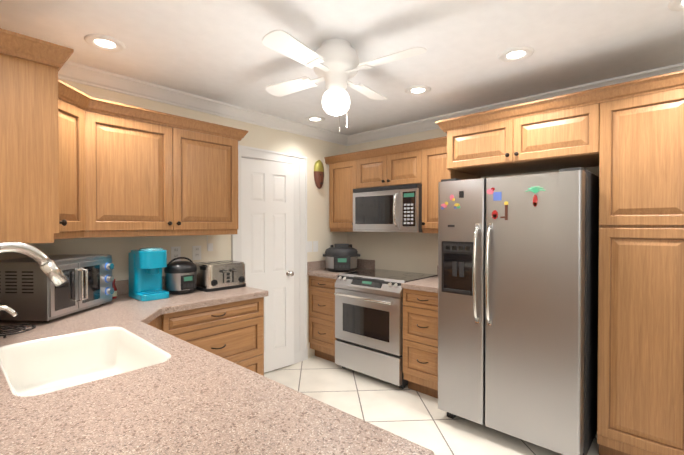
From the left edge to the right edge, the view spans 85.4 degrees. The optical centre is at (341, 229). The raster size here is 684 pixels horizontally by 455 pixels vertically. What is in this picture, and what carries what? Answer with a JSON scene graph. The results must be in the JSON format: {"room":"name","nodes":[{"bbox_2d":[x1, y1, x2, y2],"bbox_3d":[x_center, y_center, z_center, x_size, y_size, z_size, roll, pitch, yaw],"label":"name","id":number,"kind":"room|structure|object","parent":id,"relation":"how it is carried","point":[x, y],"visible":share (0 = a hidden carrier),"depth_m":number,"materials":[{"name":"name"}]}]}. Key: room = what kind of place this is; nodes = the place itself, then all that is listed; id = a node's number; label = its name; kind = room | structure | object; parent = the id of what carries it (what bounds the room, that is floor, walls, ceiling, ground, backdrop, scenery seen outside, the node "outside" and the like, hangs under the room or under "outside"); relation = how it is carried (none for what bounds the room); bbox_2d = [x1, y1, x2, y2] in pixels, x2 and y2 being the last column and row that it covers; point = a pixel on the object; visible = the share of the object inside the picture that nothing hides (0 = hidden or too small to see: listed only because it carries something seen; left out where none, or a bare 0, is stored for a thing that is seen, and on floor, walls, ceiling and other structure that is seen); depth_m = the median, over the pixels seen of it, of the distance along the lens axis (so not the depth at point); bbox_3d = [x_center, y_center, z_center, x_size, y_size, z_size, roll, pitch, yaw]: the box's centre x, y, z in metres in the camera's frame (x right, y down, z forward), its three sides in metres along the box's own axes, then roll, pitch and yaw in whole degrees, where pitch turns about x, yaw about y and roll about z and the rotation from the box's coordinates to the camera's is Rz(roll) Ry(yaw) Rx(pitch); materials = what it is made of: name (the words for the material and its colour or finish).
{"room":"kitchen","nodes":[
{"label":"kitchen","id":0,"kind":"room"},
{"bbox_2d":[0,78,346,357],"bbox_3d":[-1.836,0.168,2.395,0.120,2.430,5.720,1,1,43],"label":"wall","id":1,"kind":"structure","parent":0,"point":[312,150],"depth_m":3.15,"materials":[{"name":"beige paint"}]},
{"bbox_2d":[0,28,63,242],"bbox_3d":[-1.476,-0.351,1.571,0.383,0.818,0.378,1,1,43],"label":"upper cabinet","id":2,"kind":"object","parent":1,"relation":"attached to","point":[31,90],"depth_m":1.51,"materials":[{"name":"brown wood"}]},
{"bbox_2d":[64,82,99,235],"bbox_3d":[-1.502,-0.376,2.001,0.242,0.778,0.243,1,1,43],"label":"upper cabinet","id":3,"kind":"object","parent":1,"relation":"attached to","point":[75,163],"depth_m":2.13,"materials":[{"name":"brown wood"}]},
{"bbox_2d":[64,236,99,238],"bbox_3d":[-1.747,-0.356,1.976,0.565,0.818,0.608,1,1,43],"label":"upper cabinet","id":4,"kind":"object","parent":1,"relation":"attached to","point":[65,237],"depth_m":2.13,"materials":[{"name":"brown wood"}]},
{"bbox_2d":[100,100,239,236],"bbox_3d":[-1.281,-0.364,2.654,0.335,0.818,1.020,1,1,43],"label":"upper cabinet","id":5,"kind":"object","parent":1,"relation":"attached to","point":[162,174],"depth_m":2.50,"materials":[{"name":"brown wood"}]},
{"bbox_2d":[171,246,180,261],"bbox_3d":[-1.295,0.194,2.890,0.007,0.115,0.072,1,1,43],"label":"electrical outlet plate","id":6,"kind":"object","parent":1,"relation":"attached to","point":[175,252],"visible":0.98,"depth_m":2.89,"materials":[{"name":"white plastic"}]},
{"bbox_2d":[192,246,200,259],"bbox_3d":[-1.180,0.193,3.015,0.007,0.115,0.072,1,1,43],"label":"electrical outlet plate","id":7,"kind":"object","parent":1,"relation":"attached to","point":[196,252],"visible":1,"depth_m":3.01,"materials":[{"name":"white plastic"}]},
{"bbox_2d":[207,235,212,250],"bbox_3d":[-1.104,0.112,3.099,0.004,0.144,0.052,1,1,43],"label":"electrical outlet plate","id":8,"kind":"object","parent":1,"relation":"attached to","point":[209,246],"visible":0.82,"depth_m":3.09,"materials":[{"name":"white plastic"}]},
{"bbox_2d":[241,158,293,372],"bbox_3d":[-0.686,0.356,3.517,0.153,2.002,0.576,1,1,43],"label":"door","id":9,"kind":"structure","parent":1,"relation":"in","point":[267,210],"depth_m":3.55,"materials":[{"name":"white wood"}]},
{"bbox_2d":[231,145,307,363],"bbox_3d":[-0.709,0.310,3.605,0.147,2.115,0.874,1,1,43],"label":"door frame","id":10,"kind":"structure","parent":1,"relation":"attached to","point":[300,259],"depth_m":3.79,"materials":[{"name":"white wood"}]},
{"bbox_2d":[307,241,311,251],"bbox_3d":[-0.339,0.186,3.927,0.012,0.115,0.072,1,1,43],"label":"switch plate","id":11,"kind":"object","parent":1,"relation":"attached to","point":[309,246],"visible":0.88,"depth_m":3.92,"materials":[{"name":"white plastic"}]},
{"bbox_2d":[313,241,317,251],"bbox_3d":[-0.282,0.186,3.990,0.012,0.115,0.072,1,1,43],"label":"switch plate","id":12,"kind":"object","parent":1,"relation":"attached to","point":[315,246],"visible":1,"depth_m":3.99,"materials":[{"name":"white plastic"}]},
{"bbox_2d":[314,160,323,188],"bbox_3d":[-0.231,-0.592,3.995,0.064,0.310,0.141,1,1,43],"label":"wall art","id":13,"kind":"object","parent":1,"relation":"attached to","point":[318,173],"visible":0.98,"depth_m":3.97,"materials":[{"name":"brown"}]},
{"bbox_2d":[0,0,683,134],"bbox_3d":[-0.351,-1.060,0.936,6.620,0.060,5.840,1,1,43],"label":"ceiling","id":14,"kind":"structure","parent":0,"point":[217,50],"depth_m":2.08,"materials":[{"name":"white paint"}]},
{"bbox_2d":[84,34,124,51],"bbox_3d":[-1.327,-1.038,2.077,0.196,0.011,0.196,1,1,43],"label":"recessed light","id":15,"kind":"object","parent":14,"relation":"in","point":[104,43],"visible":1,"depth_m":2.06,"materials":[{"name":"white"}]},
{"bbox_2d":[305,116,324,121],"bbox_3d":[-0.259,-1.056,3.566,0.196,0.011,0.196,1,1,43],"label":"recessed light","id":16,"kind":"object","parent":14,"relation":"in","point":[314,118],"visible":1,"depth_m":3.55,"materials":[{"name":"white"}]},
{"bbox_2d":[262,30,426,131],"bbox_3d":[-0.034,-0.791,2.114,0.804,0.504,0.804,0,1,-10],"label":"ceiling fan","id":17,"kind":"object","parent":14,"relation":"hanging from","point":[335,64],"visible":1,"depth_m":2.03,"materials":[{"name":"white"}]},
{"bbox_2d":[58,61,683,145],"bbox_3d":[0.864,-0.988,1.389,5.200,0.095,3.290,1,1,43],"label":"crown molding","id":18,"kind":"structure","parent":14,"relation":"attached to","point":[85,75],"depth_m":2.97,"materials":[{"name":"white wood"}]},
{"bbox_2d":[405,85,430,94],"bbox_3d":[0.574,-1.046,2.802,0.196,0.011,0.196,1,1,43],"label":"recessed light","id":19,"kind":"object","parent":14,"relation":"in","point":[418,90],"visible":1,"depth_m":2.78,"materials":[{"name":"white"}]},
{"bbox_2d":[498,46,533,61],"bbox_3d":[1.038,-1.039,2.213,0.196,0.011,0.196,1,1,43],"label":"recessed light","id":20,"kind":"object","parent":14,"relation":"in","point":[516,54],"visible":1,"depth_m":2.20,"materials":[{"name":"white"}]},
{"bbox_2d":[668,0,683,10],"bbox_3d":[1.592,-1.032,1.664,0.196,0.011,0.196,1,1,43],"label":"recessed light","id":21,"kind":"object","parent":14,"relation":"in","point":[675,5],"visible":1,"depth_m":1.71,"materials":[{"name":"white"}]},
{"bbox_2d":[264,356,598,454],"bbox_3d":[-0.351,1.425,0.966,6.620,0.050,5.840,1,1,43],"label":"floor","id":22,"kind":"structure","parent":0,"point":[416,417],"depth_m":2.80,"materials":[{"name":"tile"}]},
{"bbox_2d":[148,313,183,339],"bbox_3d":[-1.539,0.948,2.022,0.826,0.880,0.932,1,1,43],"label":"base cabinet","id":23,"kind":"object","parent":22,"relation":"on","point":[168,323],"depth_m":2.25,"materials":[{"name":"brown wood"}]},
{"bbox_2d":[0,284,434,454],"bbox_3d":[-0.966,0.520,1.386,2.528,0.290,0.780,1,1,43],"label":"countertop","id":24,"kind":"structure","parent":23,"relation":"on","point":[118,375],"depth_m":1.03,"materials":[{"name":"beige stone"}]},
{"bbox_2d":[0,324,35,337],"bbox_3d":[-1.515,0.463,1.683,0.195,0.015,0.195,1,1,43],"label":"trivet","id":25,"kind":"object","parent":24,"relation":"on","point":[15,328],"visible":1,"depth_m":1.70,"materials":[{"name":"black metal"}]},
{"bbox_2d":[0,241,67,316],"bbox_3d":[-1.105,0.259,1.253,0.224,0.433,0.328,1,1,43],"label":"faucet","id":26,"kind":"object","parent":24,"relation":"on","point":[52,271],"visible":1,"depth_m":1.35,"materials":[{"name":"silver metal"}]},
{"bbox_2d":[0,254,113,321],"bbox_3d":[-1.591,0.314,2.079,0.391,0.304,0.480,0,1,3],"label":"toaster oven","id":27,"kind":"object","parent":24,"relation":"on","point":[30,290],"visible":1,"depth_m":1.88,"materials":[{"name":"silver metal"}]},
{"bbox_2d":[173,297,263,368],"bbox_3d":[-1.051,0.939,2.708,0.618,0.880,0.740,1,1,43],"label":"base cabinet","id":28,"kind":"object","parent":22,"relation":"on","point":[233,332],"depth_m":2.56,"materials":[{"name":"brown wood"}]},
{"bbox_2d":[115,276,267,307],"bbox_3d":[-1.005,0.430,2.567,0.873,0.140,0.908,1,1,43],"label":"countertop","id":29,"kind":"structure","parent":28,"relation":"on","point":[197,299],"depth_m":2.57,"materials":[{"name":"beige stone"}]},
{"bbox_2d":[112,279,116,298],"bbox_3d":[-1.520,0.396,2.468,0.038,0.129,0.039,1,1,43],"label":"hot sauce bottle","id":30,"kind":"object","parent":29,"relation":"on","point":[114,295],"visible":0.58,"depth_m":2.46,"materials":[{"name":"red"}]},
{"bbox_2d":[128,248,168,300],"bbox_3d":[-1.310,0.293,2.511,0.280,0.334,0.180,1,1,43],"label":"coffee maker","id":31,"kind":"object","parent":29,"relation":"on","point":[146,265],"visible":1,"depth_m":2.44,"materials":[{"name":"teal plastic"}]},
{"bbox_2d":[164,257,196,294],"bbox_3d":[-1.165,0.330,2.685,0.229,0.257,0.220,1,1,43],"label":"rice cooker","id":32,"kind":"object","parent":29,"relation":"on","point":[180,277],"visible":1,"depth_m":2.60,"materials":[{"name":"black plastic"}]},
{"bbox_2d":[194,260,245,291],"bbox_3d":[-0.952,0.357,2.896,0.298,0.196,0.340,1,1,43],"label":"toaster","id":33,"kind":"object","parent":29,"relation":"on","point":[212,276],"visible":0.94,"depth_m":2.79,"materials":[{"name":"silver metal"}]},
{"bbox_2d":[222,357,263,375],"bbox_3d":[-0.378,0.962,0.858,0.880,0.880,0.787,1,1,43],"label":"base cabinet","id":34,"kind":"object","parent":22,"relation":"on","point":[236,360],"depth_m":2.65,"materials":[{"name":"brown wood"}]},
{"bbox_2d":[309,275,337,362],"bbox_3d":[0.005,0.923,4.009,0.414,0.880,0.618,1,1,43],"label":"base cabinet","id":35,"kind":"object","parent":22,"relation":"on","point":[322,338],"depth_m":3.79,"materials":[{"name":"brown wood"}]},
{"bbox_2d":[307,259,374,278],"bbox_3d":[-0.003,0.413,3.996,0.416,0.140,0.643,1,1,43],"label":"countertop","id":36,"kind":"structure","parent":35,"relation":"on","point":[316,268],"depth_m":3.97,"materials":[{"name":"beige stone"}]},
{"bbox_2d":[323,244,359,271],"bbox_3d":[-0.006,0.300,3.971,0.367,0.285,0.367,1,1,43],"label":"pressure cooker","id":37,"kind":"object","parent":36,"relation":"on","point":[340,257],"visible":1,"depth_m":3.84,"materials":[{"name":"black plastic"}]},
{"bbox_2d":[334,269,436,388],"bbox_3d":[0.405,0.901,3.576,0.752,0.934,0.710,1,1,43],"label":"range","id":38,"kind":"object","parent":22,"relation":"on","point":[369,321],"visible":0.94,"depth_m":3.34,"materials":[{"name":"grey metal"}]},
{"bbox_2d":[403,288,437,397],"bbox_3d":[0.861,0.933,3.224,0.388,0.880,0.618,1,1,43],"label":"base cabinet","id":39,"kind":"object","parent":22,"relation":"on","point":[420,339],"depth_m":3.02,"materials":[{"name":"brown wood"}]},
{"bbox_2d":[401,265,437,292],"bbox_3d":[0.853,0.423,3.210,0.388,0.140,0.643,1,1,43],"label":"countertop","id":40,"kind":"structure","parent":39,"relation":"on","point":[429,284],"depth_m":3.06,"materials":[{"name":"beige stone"}]},
{"bbox_2d":[438,167,598,454],"bbox_3d":[1.259,0.512,2.635,0.880,1.735,0.882,1,1,43],"label":"fridge","id":41,"kind":"object","parent":22,"relation":"on","point":[518,256],"visible":1,"depth_m":2.30,"materials":[{"name":"grey metal"}]},
{"bbox_2d":[595,70,683,454],"bbox_3d":[1.886,0.281,2.274,0.440,2.204,0.618,1,1,43],"label":"tall cabinet","id":42,"kind":"object","parent":22,"relation":"on","point":[627,138],"depth_m":2.06,"materials":[{"name":"brown wood"}]},
{"bbox_2d":[347,128,598,274],"bbox_3d":[2.017,0.164,2.659,5.200,2.430,0.120,1,1,43],"label":"wall","id":43,"kind":"structure","parent":0,"point":[415,252],"depth_m":3.86,"materials":[{"name":"beige paint"}]},
{"bbox_2d":[328,152,355,231],"bbox_3d":[0.116,-0.382,4.086,0.400,0.818,0.334,1,1,43],"label":"upper cabinet","id":44,"kind":"object","parent":43,"relation":"attached to","point":[342,168],"depth_m":3.97,"materials":[{"name":"brown wood"}]},
{"bbox_2d":[356,140,423,188],"bbox_3d":[0.544,-0.598,3.691,0.760,0.375,0.334,1,1,43],"label":"upper cabinet","id":45,"kind":"object","parent":43,"relation":"attached to","point":[423,163],"depth_m":3.53,"materials":[{"name":"brown wood"}]},
{"bbox_2d":[353,184,421,232],"bbox_3d":[0.501,-0.191,3.650,0.754,0.432,0.458,1,1,43],"label":"over-the-range microwave","id":46,"kind":"object","parent":45,"relation":"attached to","point":[396,208],"visible":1,"depth_m":3.48,"materials":[{"name":"grey metal"}]},
{"bbox_2d":[422,136,447,232],"bbox_3d":[0.962,-0.372,3.310,0.376,0.818,0.334,1,1,43],"label":"upper cabinet","id":47,"kind":"object","parent":43,"relation":"attached to","point":[435,150],"depth_m":3.24,"materials":[{"name":"brown wood"}]},
{"bbox_2d":[443,87,602,177],"bbox_3d":[1.365,-0.642,2.741,0.974,0.368,0.618,1,1,43],"label":"upper cabinet","id":48,"kind":"object","parent":43,"relation":"attached to","point":[563,131],"depth_m":2.48,"materials":[{"name":"brown wood"}]}
]}

